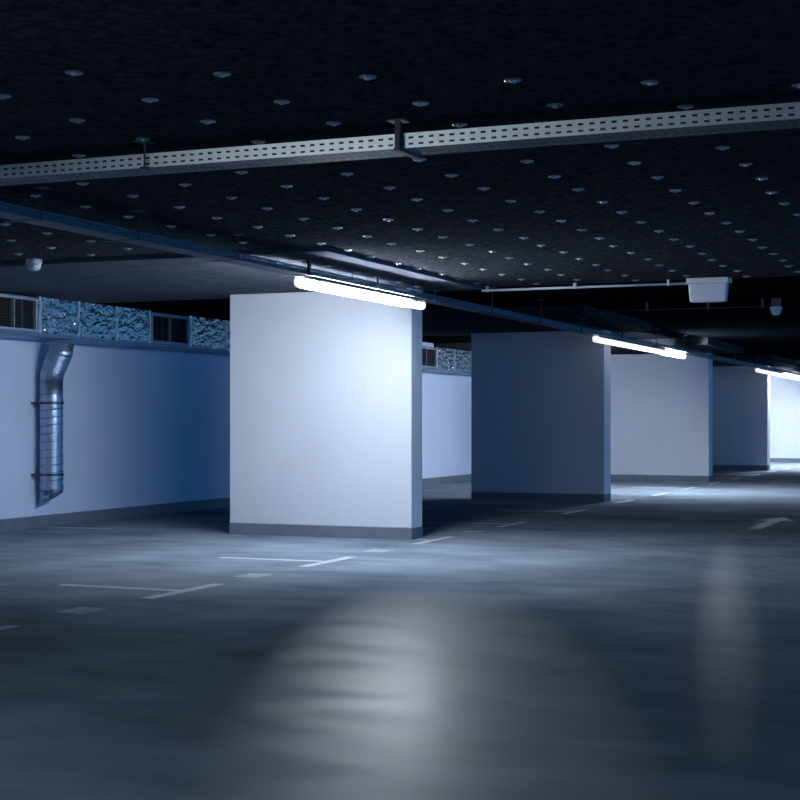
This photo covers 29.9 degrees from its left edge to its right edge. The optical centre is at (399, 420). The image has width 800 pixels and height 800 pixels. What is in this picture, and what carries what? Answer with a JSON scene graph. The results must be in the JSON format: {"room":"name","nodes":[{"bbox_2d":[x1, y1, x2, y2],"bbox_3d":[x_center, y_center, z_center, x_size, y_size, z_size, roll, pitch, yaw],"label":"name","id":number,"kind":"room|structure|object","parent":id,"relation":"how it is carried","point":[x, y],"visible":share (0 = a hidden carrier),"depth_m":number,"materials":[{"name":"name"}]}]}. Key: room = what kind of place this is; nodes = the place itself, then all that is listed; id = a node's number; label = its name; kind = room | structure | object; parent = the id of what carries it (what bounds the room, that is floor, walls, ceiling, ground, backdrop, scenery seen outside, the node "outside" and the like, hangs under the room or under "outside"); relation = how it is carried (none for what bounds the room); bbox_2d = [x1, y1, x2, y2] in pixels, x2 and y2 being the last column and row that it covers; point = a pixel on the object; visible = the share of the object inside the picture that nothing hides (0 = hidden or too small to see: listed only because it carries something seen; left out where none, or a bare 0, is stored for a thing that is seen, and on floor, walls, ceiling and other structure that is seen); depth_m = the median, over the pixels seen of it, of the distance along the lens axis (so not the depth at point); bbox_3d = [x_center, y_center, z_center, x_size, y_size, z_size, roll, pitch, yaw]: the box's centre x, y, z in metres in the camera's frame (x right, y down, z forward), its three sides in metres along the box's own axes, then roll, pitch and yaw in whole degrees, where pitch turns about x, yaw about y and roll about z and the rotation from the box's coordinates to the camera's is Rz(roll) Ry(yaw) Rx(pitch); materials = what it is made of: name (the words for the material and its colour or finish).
{"room":"parking garage","nodes":[
{"label":"parking garage","id":0,"kind":"room"},
{"bbox_2d":[0,337,470,518],"bbox_3d":[1.513,-0.130,30.754,0.300,2.660,70.000,0,0,22],"label":"wall","id":1,"kind":"structure","parent":0,"point":[141,427],"depth_m":18.74,"materials":[{"name":"paint"}]},
{"bbox_2d":[31,341,73,503],"bbox_3d":[-3.857,0.020,16.786,0.442,1.819,0.298,0,0,22],"label":"exhaust pipe","id":2,"kind":"object","parent":1,"relation":"attached to","point":[56,362],"visible":1,"depth_m":16.69,"materials":[{"name":"metal"}]},
{"bbox_2d":[0,293,470,375],"bbox_3d":[-3.838,-1.118,16.735,0.521,0.433,36.000,0,0,22],"label":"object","id":3,"kind":"object","parent":1,"relation":"attached to","point":[39,318],"visible":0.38,"depth_m":17.58,"materials":[{"name":"metal"}]},
{"bbox_2d":[0,474,470,531],"bbox_3d":[1.660,1.133,30.693,0.020,0.135,70.000,0,0,22],"label":"baseboard","id":4,"kind":"structure","parent":1,"relation":"attached to","point":[12,524],"depth_m":18.43,"materials":[{"name":"grey paint"}]},
{"bbox_2d":[0,462,799,799],"bbox_3d":[10.523,1.350,27.030,19.800,0.300,70.600,0,0,22],"label":"floor","id":5,"kind":"structure","parent":0,"point":[646,647],"depth_m":7.71,"materials":[{"name":"concrete"}]},
{"bbox_2d":[0,625,18,629],"bbox_3d":[-2.920,1.199,8.511,1.100,0.002,1.000,0,0,22],"label":"parking line","id":6,"kind":"object","parent":5,"relation":"on","point":[4,627],"visible":1,"depth_m":8.71,"materials":[{"name":"paint"}]},
{"bbox_2d":[52,607,108,613],"bbox_3d":[-2.018,1.199,9.491,0.220,0.002,0.300,0,0,22],"label":"parking line","id":7,"kind":"object","parent":5,"relation":"on","point":[79,610],"visible":1,"depth_m":9.48,"materials":[{"name":"paint"}]},
{"bbox_2d":[51,526,111,528],"bbox_3d":[-3.603,1.199,16.833,0.820,0.002,0.100,0,0,22],"label":"parking line","id":8,"kind":"object","parent":5,"relation":"on","point":[51,526],"visible":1,"depth_m":16.87,"materials":[{"name":"paint"}]},
{"bbox_2d":[56,583,223,598],"bbox_3d":[-1.984,1.199,10.775,1.100,0.002,1.000,0,0,22],"label":"parking line","id":9,"kind":"object","parent":5,"relation":"on","point":[175,591],"visible":1,"depth_m":10.73,"materials":[{"name":"paint"}]},
{"bbox_2d":[234,573,274,577],"bbox_3d":[-1.132,1.199,11.634,0.220,0.002,0.300,0,0,22],"label":"parking line","id":10,"kind":"object","parent":5,"relation":"on","point":[250,575],"visible":1,"depth_m":11.63,"materials":[{"name":"paint"}]},
{"bbox_2d":[219,556,354,566],"bbox_3d":[-1.075,1.199,12.975,1.100,0.002,1.000,0,0,22],"label":"parking line","id":11,"kind":"object","parent":5,"relation":"on","point":[347,557],"visible":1,"depth_m":12.88,"materials":[{"name":"paint"}]},
{"bbox_2d":[229,288,422,539],"bbox_3d":[-0.788,-0.070,15.659,2.084,2.540,0.304,0,0,22],"label":"concrete column","id":12,"kind":"structure","parent":5,"relation":"on","point":[326,388],"depth_m":15.49,"materials":[{"name":"paint"}]},
{"bbox_2d":[361,549,392,551],"bbox_3d":[-0.203,1.199,13.880,0.220,0.002,0.300,0,0,22],"label":"parking line","id":13,"kind":"object","parent":5,"relation":"on","point":[370,550],"visible":1,"depth_m":13.88,"materials":[{"name":"paint"}]},
{"bbox_2d":[411,536,452,543],"bbox_3d":[0.277,1.199,15.121,0.240,0.002,1.000,0,0,22],"label":"bay marking","id":14,"kind":"object","parent":5,"relation":"on","point":[446,537],"visible":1,"depth_m":15.16,"materials":[{"name":"paint"}]},
{"bbox_2d":[461,530,483,532],"bbox_3d":[0.782,1.199,16.265,0.220,0.002,0.300,0,0,22],"label":"bay patch","id":15,"kind":"object","parent":5,"relation":"on","point":[466,531],"visible":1,"depth_m":16.27,"materials":[{"name":"paint"}]},
{"bbox_2d":[436,521,525,526],"bbox_3d":[0.842,1.199,17.614,1.100,0.002,1.000,0,0,22],"label":"bay marking","id":16,"kind":"object","parent":5,"relation":"on","point":[521,521],"visible":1,"depth_m":17.53,"materials":[{"name":"paint"}]},
{"bbox_2d":[471,330,610,501],"bbox_3d":[2.126,-0.070,22.710,2.084,2.540,0.404,0,0,22],"label":"concrete column","id":17,"kind":"structure","parent":5,"relation":"on","point":[541,401],"depth_m":22.50,"materials":[{"name":"paint"}]},
{"bbox_2d":[511,509,583,513],"bbox_3d":[1.835,1.199,20.017,1.100,0.002,1.000,0,0,22],"label":"bay marking","id":18,"kind":"object","parent":5,"relation":"on","point":[566,512],"visible":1,"depth_m":19.86,"materials":[{"name":"paint"}]},
{"bbox_2d":[614,500,632,502],"bbox_3d":[3.276,1.199,22.376,0.240,0.002,1.000,0,0,22],"label":"bay marking","id":19,"kind":"object","parent":5,"relation":"on","point":[625,500],"visible":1,"depth_m":22.32,"materials":[{"name":"paint"}]},
{"bbox_2d":[611,493,666,495],"bbox_3d":[3.784,1.199,24.730,1.100,0.002,1.000,0,0,22],"label":"bay marking","id":20,"kind":"object","parent":5,"relation":"on","point":[611,493],"visible":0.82,"depth_m":24.79,"materials":[{"name":"paint"}]},
{"bbox_2d":[611,353,712,481],"bbox_3d":[5.201,-0.070,30.149,2.084,2.540,0.404,0,0,22],"label":"concrete column","id":21,"kind":"structure","parent":5,"relation":"on","point":[662,405],"depth_m":29.92,"materials":[{"name":"paint"}]},
{"bbox_2d":[638,487,695,488],"bbox_3d":[4.700,1.199,26.948,1.100,0.002,1.000,0,0,22],"label":"bay marking","id":22,"kind":"object","parent":5,"relation":"on","point":[638,487],"visible":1,"depth_m":27.02,"materials":[{"name":"paint"}]},
{"bbox_2d":[683,482,719,483],"bbox_3d":[5.655,1.199,29.259,1.100,0.002,1.000,0,0,22],"label":"bay marking","id":23,"kind":"object","parent":5,"relation":"on","point":[683,482],"visible":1,"depth_m":29.22,"materials":[{"name":"paint"}]},
{"bbox_2d":[713,366,769,469],"bbox_3d":[8.047,-0.070,37.035,2.084,2.540,0.404,0,0,22],"label":"concrete column","id":24,"kind":"structure","parent":5,"relation":"on","point":[741,394],"depth_m":36.71,"materials":[{"name":"paint"}]},
{"bbox_2d":[748,517,791,528],"bbox_3d":[4.357,1.199,17.676,0.450,0.002,2.200,0,0,22],"label":"arrow marking","id":25,"kind":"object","parent":5,"relation":"on","point":[772,521],"depth_m":17.70,"materials":[{"name":"paint"}]},
{"bbox_2d":[770,375,799,461],"bbox_3d":[10.912,-0.070,43.966,2.084,2.540,0.404,0,0,22],"label":"concrete column","id":26,"kind":"structure","parent":5,"relation":"on","point":[784,392],"depth_m":43.63,"materials":[{"name":"paint"}]},
{"bbox_2d":[201,276,799,366],"bbox_3d":[10.523,-1.610,27.030,19.800,0.300,70.600,0,0,22],"label":"ceiling","id":27,"kind":"structure","parent":0,"point":[755,329],"depth_m":19.13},
{"bbox_2d":[93,300,229,320],"bbox_3d":[-2.667,-1.410,18.810,1.100,0.100,3.830,0,0,22],"label":"wall strip","id":28,"kind":"object","parent":27,"relation":"attached to","point":[196,308],"visible":0.36,"depth_m":18.16,"materials":[{"name":"black"}]},
{"bbox_2d":[0,0,799,286],"bbox_3d":[1.088,-1.417,4.203,19.200,0.085,20.600,0,0,22],"label":"ceiling","id":29,"kind":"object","parent":27,"relation":"attached to","point":[592,58],"depth_m":6.84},
{"bbox_2d":[0,94,10,98],"bbox_3d":[-1.679,-1.367,6.340,0.070,0.015,0.072,-1,1,-16],"label":"washer","id":30,"kind":"object","parent":29,"relation":"attached to","point":[2,96],"visible":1,"depth_m":6.33,"materials":[{"name":"silver metal"}]},
{"bbox_2d":[15,136,29,139],"bbox_3d":[-1.827,-1.368,7.264,0.070,0.015,0.072,1,2,43],"label":"washer","id":31,"kind":"object","parent":29,"relation":"attached to","point":[16,137],"visible":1,"depth_m":7.25,"materials":[{"name":"silver metal"}]},
{"bbox_2d":[3,186,51,222],"bbox_3d":[-2.213,-1.276,8.868,0.310,0.199,0.080,0,0,22],"label":"support","id":32,"kind":"object","parent":29,"relation":"attached to","point":[41,188],"visible":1,"depth_m":8.82,"materials":[{"name":"grey metal"}]},
{"bbox_2d":[0,201,799,375],"bbox_3d":[4.541,-1.216,25.175,0.171,0.056,40.000,0,0,22],"label":"cable tray","id":33,"kind":"object","parent":32,"relation":"on","point":[4,210],"visible":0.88,"depth_m":11.52,"materials":[{"name":"metal"}]},
{"bbox_2d":[294,276,425,309],"bbox_3d":[-0.316,-1.135,13.424,0.108,0.090,2.730,0,0,22],"label":"lamp","id":34,"kind":"object","parent":33,"relation":"attached to","point":[299,281],"visible":1,"depth_m":13.17,"materials":[{"name":"white plastic"}]},
{"bbox_2d":[407,300,423,308],"bbox_3d":[0.133,-1.125,14.510,0.090,0.066,0.320,0,0,22],"label":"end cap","id":35,"kind":"object","parent":34,"relation":"attached to","point":[415,304],"depth_m":14.48,"materials":[{"name":"white plastic"}]},
{"bbox_2d":[7,211,777,370],"bbox_3d":[4.582,-1.203,25.157,0.028,0.024,40.000,0,0,22],"label":"cable","id":36,"kind":"object","parent":33,"relation":"in","point":[11,211],"visible":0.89,"depth_m":11.36,"materials":[{"name":"grey metal"}]},
{"bbox_2d":[592,336,685,357],"bbox_3d":[3.805,-1.135,23.395,0.108,0.090,5.850,0,0,22],"label":"lamp","id":37,"kind":"object","parent":33,"relation":"attached to","point":[598,339],"visible":1,"depth_m":22.75,"materials":[{"name":"white plastic"}]},
{"bbox_2d":[596,338,664,353],"bbox_3d":[3.515,-1.125,22.693,0.090,0.066,4.170,0,0,22],"label":"diffuser","id":38,"kind":"object","parent":37,"relation":"attached to","point":[609,341],"depth_m":22.39,"materials":[{"name":"white plastic"}]},
{"bbox_2d":[661,350,684,357],"bbox_3d":[4.611,-1.125,25.346,0.090,0.066,1.570,0,0,22],"label":"diffuser","id":39,"kind":"object","parent":37,"relation":"attached to","point":[666,352],"depth_m":25.25,"materials":[{"name":"white plastic"}]},
{"bbox_2d":[755,368,799,379],"bbox_3d":[9.726,-1.135,37.720,0.108,0.090,9.250,0,0,22],"label":"lamp","id":40,"kind":"object","parent":33,"relation":"attached to","point":[758,370],"visible":1,"depth_m":35.98,"materials":[{"name":"white plastic"}]},
{"bbox_2d":[758,369,782,376],"bbox_3d":[8.672,-1.125,35.169,0.090,0.066,3.570,0,0,22],"label":"diffuser","id":41,"kind":"object","parent":40,"relation":"attached to","point":[764,371],"depth_m":34.98,"materials":[{"name":"white plastic"}]},
{"bbox_2d":[782,374,799,379],"bbox_3d":[10.418,-1.125,39.393,0.090,0.066,5.570,0,0,22],"label":"diffuser","id":42,"kind":"object","parent":40,"relation":"attached to","point":[783,375],"depth_m":38.18,"materials":[{"name":"white plastic"}]},
{"bbox_2d":[25,258,41,270],"bbox_3d":[-3.113,-1.325,12.757,0.140,0.100,0.140,0,0,22],"label":"smoke detector","id":43,"kind":"object","parent":29,"relation":"attached to","point":[33,264],"visible":1,"depth_m":12.71,"materials":[{"name":"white plastic"}]},
{"bbox_2d":[65,70,82,75],"bbox_3d":[-1.286,-1.367,5.912,0.072,0.015,0.070,1,-1,28],"label":"washer","id":44,"kind":"object","parent":29,"relation":"attached to","point":[68,72],"visible":1,"depth_m":5.90,"materials":[{"name":"silver metal"}]},
{"bbox_2d":[70,118,84,122],"bbox_3d":[-1.473,-1.368,6.848,0.070,0.015,0.072,0,-1,-11],"label":"washer","id":45,"kind":"object","parent":29,"relation":"attached to","point":[75,120],"visible":1,"depth_m":6.84,"materials":[{"name":"silver metal"}]},
{"bbox_2d":[71,154,84,157],"bbox_3d":[-1.661,-1.368,7.749,0.072,0.016,0.070,0,0,-23],"label":"washer","id":46,"kind":"object","parent":29,"relation":"attached to","point":[74,155],"visible":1,"depth_m":7.74,"materials":[{"name":"silver metal"}]},
{"bbox_2d":[76,182,88,185],"bbox_3d":[-1.834,-1.368,8.669,0.072,0.016,0.070,0,0,-9],"label":"washer","id":47,"kind":"object","parent":29,"relation":"attached to","point":[78,183],"visible":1,"depth_m":8.66,"materials":[{"name":"silver metal"}]},
{"bbox_2d":[103,209,146,241],"bbox_3d":[-1.812,-1.276,9.838,0.310,0.199,0.080,0,0,22],"label":"support","id":48,"kind":"object","parent":29,"relation":"attached to","point":[137,210],"visible":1,"depth_m":9.80,"materials":[{"name":"grey metal"}]},
{"bbox_2d":[136,137,150,141],"bbox_3d":[-1.250,-1.367,7.300,0.072,0.015,0.070,0,-1,35],"label":"washer","id":49,"kind":"object","parent":29,"relation":"attached to","point":[143,139],"visible":1,"depth_m":7.29,"materials":[{"name":"silver metal"}]},
{"bbox_2d":[133,140,155,170],"bbox_3d":[-1.256,-1.305,7.380,0.080,0.140,0.080,0,0,22],"label":"support","id":50,"kind":"object","parent":29,"relation":"attached to","point":[143,167],"visible":0.98,"depth_m":7.37,"materials":[{"name":"grey metal"}]},
{"bbox_2d":[141,98,157,102],"bbox_3d":[-1.069,-1.367,6.410,0.072,0.015,0.070,-1,1,-40],"label":"washer","id":51,"kind":"object","parent":29,"relation":"attached to","point":[149,100],"visible":1,"depth_m":6.40,"materials":[{"name":"silver metal"}]},
{"bbox_2d":[179,183,190,186],"bbox_3d":[-1.247,-1.368,8.710,0.070,0.017,0.072,0,0,18],"label":"washer","id":52,"kind":"object","parent":29,"relation":"attached to","point":[183,184],"visible":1,"depth_m":8.70,"materials":[{"name":"silver metal"}]},
{"bbox_2d":[200,119,215,123],"bbox_3d":[-0.880,-1.367,6.872,0.072,0.015,0.070,-2,0,-22],"label":"washer","id":53,"kind":"object","parent":29,"relation":"attached to","point":[205,121],"visible":1,"depth_m":6.86,"materials":[{"name":"silver metal"}]},
{"bbox_2d":[213,72,230,77],"bbox_3d":[-0.704,-1.367,5.936,0.072,0.015,0.070,-1,1,-3],"label":"washer","id":54,"kind":"object","parent":29,"relation":"attached to","point":[218,74],"visible":1,"depth_m":5.92,"materials":[{"name":"silver metal"}]},
{"bbox_2d":[205,233,244,261],"bbox_3d":[-1.297,-1.276,11.086,0.310,0.199,0.080,0,0,22],"label":"support","id":55,"kind":"object","parent":29,"relation":"attached to","point":[237,234],"visible":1,"depth_m":11.04,"materials":[{"name":"grey metal"}]},
{"bbox_2d":[235,171,247,174],"bbox_3d":[-0.875,-1.367,8.276,0.072,0.015,0.070,1,0,16],"label":"washer","id":56,"kind":"object","parent":29,"relation":"attached to","point":[237,172],"visible":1,"depth_m":8.27,"materials":[{"name":"silver metal"}]},
{"bbox_2d":[0,246,483,302],"bbox_3d":[-2.243,-1.357,14.534,5.150,0.035,3.750,0,0,22],"label":"ceiling beam","id":57,"kind":"structure","parent":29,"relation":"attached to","point":[165,277],"depth_m":13.91,"materials":[{"name":"grey concrete"}]},
{"bbox_2d":[279,255,315,275],"bbox_3d":[-0.842,-1.258,12.186,0.310,0.164,0.080,0,0,22],"label":"support","id":58,"kind":"object","parent":57,"relation":"attached to","point":[307,256],"visible":1,"depth_m":12.13,"materials":[{"name":"grey metal"}]},
{"bbox_2d":[372,271,382,289],"bbox_3d":[-0.307,-1.258,13.480,0.310,0.164,0.080,0,0,22],"label":"support","id":59,"kind":"object","parent":57,"relation":"attached to","point":[377,272],"visible":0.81,"depth_m":13.43,"materials":[{"name":"grey metal"}]},
{"bbox_2d":[424,284,437,300],"bbox_3d":[0.231,-1.258,14.783,0.310,0.164,0.080,0,0,22],"label":"support","id":60,"kind":"object","parent":57,"relation":"attached to","point":[433,285],"visible":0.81,"depth_m":14.73,"materials":[{"name":"grey metal"}]},
{"bbox_2d":[251,140,265,144],"bbox_3d":[-0.696,-1.367,7.377,0.072,0.015,0.070,-1,-1,-7],"label":"washer","id":61,"kind":"object","parent":29,"relation":"attached to","point":[258,142],"visible":1,"depth_m":7.37,"materials":[{"name":"silver metal"}]},
{"bbox_2d":[273,99,289,104],"bbox_3d":[-0.509,-1.367,6.450,0.070,0.015,0.072,1,0,-43],"label":"washer","id":62,"kind":"object","parent":29,"relation":"attached to","point":[281,102],"visible":1,"depth_m":6.44,"materials":[{"name":"silver metal"}]},
{"bbox_2d":[326,121,340,125],"bbox_3d":[-0.306,-1.367,6.917,0.070,0.015,0.072,0,1,29],"label":"washer","id":63,"kind":"object","parent":29,"relation":"attached to","point":[332,123],"visible":1,"depth_m":6.91,"materials":[{"name":"silver metal"}]},
{"bbox_2d":[341,172,353,175],"bbox_3d":[-0.292,-1.367,8.330,0.070,0.015,0.072,-1,0,22],"label":"washer","id":64,"kind":"object","parent":29,"relation":"attached to","point":[344,173],"visible":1,"depth_m":8.31,"materials":[{"name":"silver metal"}]},
{"bbox_2d":[359,75,376,79],"bbox_3d":[-0.129,-1.367,5.987,0.070,0.015,0.072,0,2,-12],"label":"washer","id":65,"kind":"object","parent":29,"relation":"attached to","point":[365,77],"visible":1,"depth_m":5.97,"materials":[{"name":"silver metal"}]},
{"bbox_2d":[384,186,395,189],"bbox_3d":[-0.060,-1.367,8.822,0.070,0.015,0.072,0,-1,-39],"label":"washer","id":66,"kind":"object","parent":29,"relation":"attached to","point":[386,187],"visible":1,"depth_m":8.80,"materials":[{"name":"silver metal"}]},
{"bbox_2d":[387,118,420,159],"bbox_3d":[0.031,-1.305,6.961,0.080,0.140,0.290,0,0,22],"label":"support","id":67,"kind":"object","parent":29,"relation":"attached to","point":[398,122],"visible":1,"depth_m":6.86,"materials":[{"name":"grey metal"}]},
{"bbox_2d":[0,102,799,185],"bbox_3d":[-0.305,-1.284,7.116,12.000,0.069,0.201,0,0,22],"label":"cable tray","id":68,"kind":"object","parent":67,"relation":"on","point":[735,125],"visible":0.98,"depth_m":6.87,"materials":[{"name":"metal"}]},
{"bbox_2d":[0,120,791,179],"bbox_3d":[-0.314,-1.274,7.094,12.000,0.044,0.044,0,0,22],"label":"cable","id":69,"kind":"object","parent":68,"relation":"in","point":[789,120],"visible":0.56,"depth_m":6.85,"materials":[{"name":"grey metal"}]},
{"bbox_2d":[0,122,796,181],"bbox_3d":[-0.296,-1.274,7.136,12.000,0.044,0.044,0,0,22],"label":"cable","id":70,"kind":"object","parent":68,"relation":"in","point":[795,122],"visible":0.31,"depth_m":6.90,"materials":[{"name":"grey metal"}]},
{"bbox_2d":[4,113,793,175],"bbox_3d":[-0.332,-1.274,7.051,12.000,0.044,0.044,0,0,22],"label":"cable","id":71,"kind":"object","parent":68,"relation":"in","point":[780,115],"visible":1,"depth_m":6.83,"materials":[{"name":"grey metal"}]},
{"bbox_2d":[20,124,796,181],"bbox_3d":[-0.279,-1.274,7.179,12.000,0.044,0.044,0,0,22],"label":"cable","id":72,"kind":"object","parent":68,"relation":"in","point":[793,124],"visible":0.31,"depth_m":6.97,"materials":[{"name":"grey metal"}]},
{"bbox_2d":[413,101,428,105],"bbox_3d":[0.089,-1.368,6.482,0.072,0.016,0.070,0,0,-38],"label":"washer","id":73,"kind":"object","parent":29,"relation":"attached to","point":[416,103],"visible":1,"depth_m":6.47,"materials":[{"name":"silver metal"}]},
{"bbox_2d":[445,174,457,177],"bbox_3d":[0.289,-1.367,8.381,0.070,0.015,0.072,1,0,12],"label":"washer","id":74,"kind":"object","parent":29,"relation":"attached to","point":[447,175],"visible":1,"depth_m":8.37,"materials":[{"name":"silver metal"}]},
{"bbox_2d":[452,122,466,126],"bbox_3d":[0.277,-1.367,6.945,0.070,0.015,0.072,-1,-1,34],"label":"washer","id":75,"kind":"object","parent":29,"relation":"attached to","point":[459,124],"visible":1,"depth_m":6.93,"materials":[{"name":"silver metal"}]},
{"bbox_2d":[478,187,489,190],"bbox_3d":[0.495,-1.367,8.853,0.070,0.015,0.072,0,-1,-15],"label":"washer","id":76,"kind":"object","parent":29,"relation":"attached to","point":[479,188],"visible":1,"depth_m":8.84,"materials":[{"name":"silver metal"}]},
{"bbox_2d":[504,78,521,83],"bbox_3d":[0.455,-1.367,6.044,0.070,0.015,0.072,-2,-2,32],"label":"washer","id":77,"kind":"object","parent":29,"relation":"attached to","point":[507,80],"visible":1,"depth_m":6.03,"materials":[{"name":"silver metal"}]},
{"bbox_2d":[520,160,533,163],"bbox_3d":[0.671,-1.368,7.926,0.070,0.015,0.072,1,0,-43],"label":"washer","id":78,"kind":"object","parent":29,"relation":"attached to","point":[522,161],"visible":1,"depth_m":7.92,"materials":[{"name":"silver metal"}]},
{"bbox_2d":[546,103,562,107],"bbox_3d":[0.673,-1.367,6.524,0.070,0.015,0.072,-1,1,26],"label":"washer","id":79,"kind":"object","parent":29,"relation":"attached to","point":[553,105],"visible":1,"depth_m":6.51,"materials":[{"name":"silver metal"}]},
{"bbox_2d":[548,175,560,178],"bbox_3d":[0.868,-1.367,8.424,0.070,0.015,0.072,-1,0,-23],"label":"washer","id":80,"kind":"object","parent":29,"relation":"attached to","point":[551,176],"visible":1,"depth_m":8.40,"materials":[{"name":"silver metal"}]},
{"bbox_2d":[572,188,583,191],"bbox_3d":[1.057,-1.367,8.891,0.072,0.015,0.070,-2,0,32],"label":"washer","id":81,"kind":"object","parent":29,"relation":"attached to","point":[575,189],"visible":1,"depth_m":8.88,"materials":[{"name":"silver metal"}]},
{"bbox_2d":[482,279,687,291],"bbox_3d":[1.811,-1.347,14.919,2.110,0.057,0.040,0,0,22],"label":"conduit","id":82,"kind":"object","parent":29,"relation":"attached to","point":[668,283],"visible":1,"depth_m":14.90,"materials":[{"name":"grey plastic"}]},
{"bbox_2d":[604,144,618,148],"bbox_3d":[1.056,-1.367,7.486,0.072,0.015,0.070,0,-1,19],"label":"washer","id":83,"kind":"object","parent":29,"relation":"attached to","point":[611,146],"visible":1,"depth_m":7.47,"materials":[{"name":"silver metal"}]},
{"bbox_2d":[628,161,640,164],"bbox_3d":[1.247,-1.368,7.977,0.070,0.015,0.072,-2,1,-11],"label":"washer","id":84,"kind":"object","parent":29,"relation":"attached to","point":[633,162],"visible":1,"depth_m":7.96,"materials":[{"name":"silver metal"}]},
{"bbox_2d":[641,80,658,85],"bbox_3d":[1.013,-1.367,6.084,0.072,0.015,0.070,2,-1,-20],"label":"washer","id":85,"kind":"object","parent":29,"relation":"attached to","point":[646,82],"visible":1,"depth_m":6.07,"materials":[{"name":"silver metal"}]},
{"bbox_2d":[651,176,662,179],"bbox_3d":[1.449,-1.367,8.449,0.072,0.015,0.070,-2,2,-40],"label":"washer","id":86,"kind":"object","parent":29,"relation":"attached to","point":[653,177],"visible":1,"depth_m":8.44,"materials":[{"name":"silver metal"}]},
{"bbox_2d":[669,189,680,192],"bbox_3d":[1.640,-1.367,8.927,0.070,0.015,0.072,0,0,-32],"label":"washer","id":87,"kind":"object","parent":29,"relation":"attached to","point":[671,190],"visible":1,"depth_m":8.91,"materials":[{"name":"silver metal"}]},
{"bbox_2d":[677,105,693,109],"bbox_3d":[1.247,-1.367,6.551,0.070,0.015,0.072,1,1,10],"label":"washer","id":88,"kind":"object","parent":29,"relation":"attached to","point":[685,107],"visible":1,"depth_m":6.54,"materials":[{"name":"silver metal"}]},
{"bbox_2d":[686,277,731,302],"bbox_3d":[2.976,-1.260,14.427,0.425,0.230,0.132,0,0,22],"label":"emergency light","id":89,"kind":"object","parent":29,"relation":"attached to","point":[711,289],"visible":1,"depth_m":14.38,"materials":[{"name":"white plastic"}]},
{"bbox_2d":[715,146,729,149],"bbox_3d":[1.621,-1.368,7.535,0.070,0.016,0.072,0,0,23],"label":"washer","id":90,"kind":"object","parent":29,"relation":"attached to","point":[718,147],"visible":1,"depth_m":7.52,"materials":[{"name":"silver metal"}]},
{"bbox_2d":[739,163,752,166],"bbox_3d":[1.850,-1.368,8.024,0.070,0.016,0.072,0,0,-38],"label":"washer","id":91,"kind":"object","parent":29,"relation":"attached to","point":[741,164],"visible":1,"depth_m":8.01,"materials":[{"name":"silver metal"}]},
{"bbox_2d":[755,177,767,180],"bbox_3d":[2.046,-1.367,8.486,0.070,0.015,0.072,1,-1,-4],"label":"washer","id":92,"kind":"object","parent":29,"relation":"attached to","point":[757,178],"visible":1,"depth_m":8.47,"materials":[{"name":"silver metal"}]},
{"bbox_2d":[766,191,777,194],"bbox_3d":[2.232,-1.367,9.005,0.072,0.015,0.070,1,-1,-44],"label":"washer","id":93,"kind":"object","parent":29,"relation":"attached to","point":[768,192],"visible":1,"depth_m":8.99,"materials":[{"name":"silver metal"}]},
{"bbox_2d":[791,83,799,88],"bbox_3d":[1.638,-1.367,6.138,0.070,0.015,0.072,-1,1,-35],"label":"washer","id":94,"kind":"object","parent":29,"relation":"attached to","point":[797,85],"visible":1,"depth_m":6.13,"materials":[{"name":"silver metal"}]},
{"bbox_2d":[477,287,496,312],"bbox_3d":[0.900,-1.318,16.400,0.310,0.284,0.080,0,0,22],"label":"support","id":95,"kind":"object","parent":27,"relation":"attached to","point":[489,287],"visible":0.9,"depth_m":16.35,"materials":[{"name":"grey metal"}]},
{"bbox_2d":[526,299,544,322],"bbox_3d":[1.587,-1.318,18.063,0.310,0.284,0.080,0,0,22],"label":"support","id":96,"kind":"object","parent":27,"relation":"attached to","point":[537,299],"visible":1,"depth_m":18.02,"materials":[{"name":"grey metal"}]},
{"bbox_2d":[422,305,651,335],"bbox_3d":[0.652,-1.400,21.539,5.150,0.120,3.750,0,0,22],"label":"ceiling beam","id":97,"kind":"structure","parent":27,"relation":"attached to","point":[435,322],"depth_m":20.20,"materials":[{"name":"grey concrete"}]},
{"bbox_2d":[434,338,743,354],"bbox_3d":[3.727,-1.400,28.979,5.150,0.120,3.750,0,0,22],"label":"panel","id":98,"kind":"object","parent":27,"relation":"attached to","point":[703,345],"visible":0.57,"depth_m":27.95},
{"bbox_2d":[588,299,766,311],"bbox_3d":[3.367,-1.408,18.356,2.200,0.104,0.040,0,0,22],"label":"conduit","id":99,"kind":"object","parent":27,"relation":"attached to","point":[762,300],"visible":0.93,"depth_m":18.31,"materials":[{"name":"grey metal"}]},
{"bbox_2d":[713,355,795,366],"bbox_3d":[6.573,-1.400,35.864,5.150,0.120,3.750,0,0,22],"label":"panel","id":100,"kind":"object","parent":27,"relation":"attached to","point":[764,360],"visible":0.36,"depth_m":33.80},
{"bbox_2d":[770,298,781,314],"bbox_3d":[4.485,-1.360,17.894,0.140,0.200,0.140,0,0,22],"label":"smoke detector","id":101,"kind":"object","parent":27,"relation":"attached to","point":[775,308],"visible":1,"depth_m":17.85,"materials":[{"name":"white plastic"}]},
{"bbox_2d":[772,367,799,372],"bbox_3d":[9.438,-1.400,42.795,5.150,0.120,3.750,0,0,22],"label":"panel","id":102,"kind":"object","parent":27,"relation":"attached to","point":[791,369],"depth_m":40.35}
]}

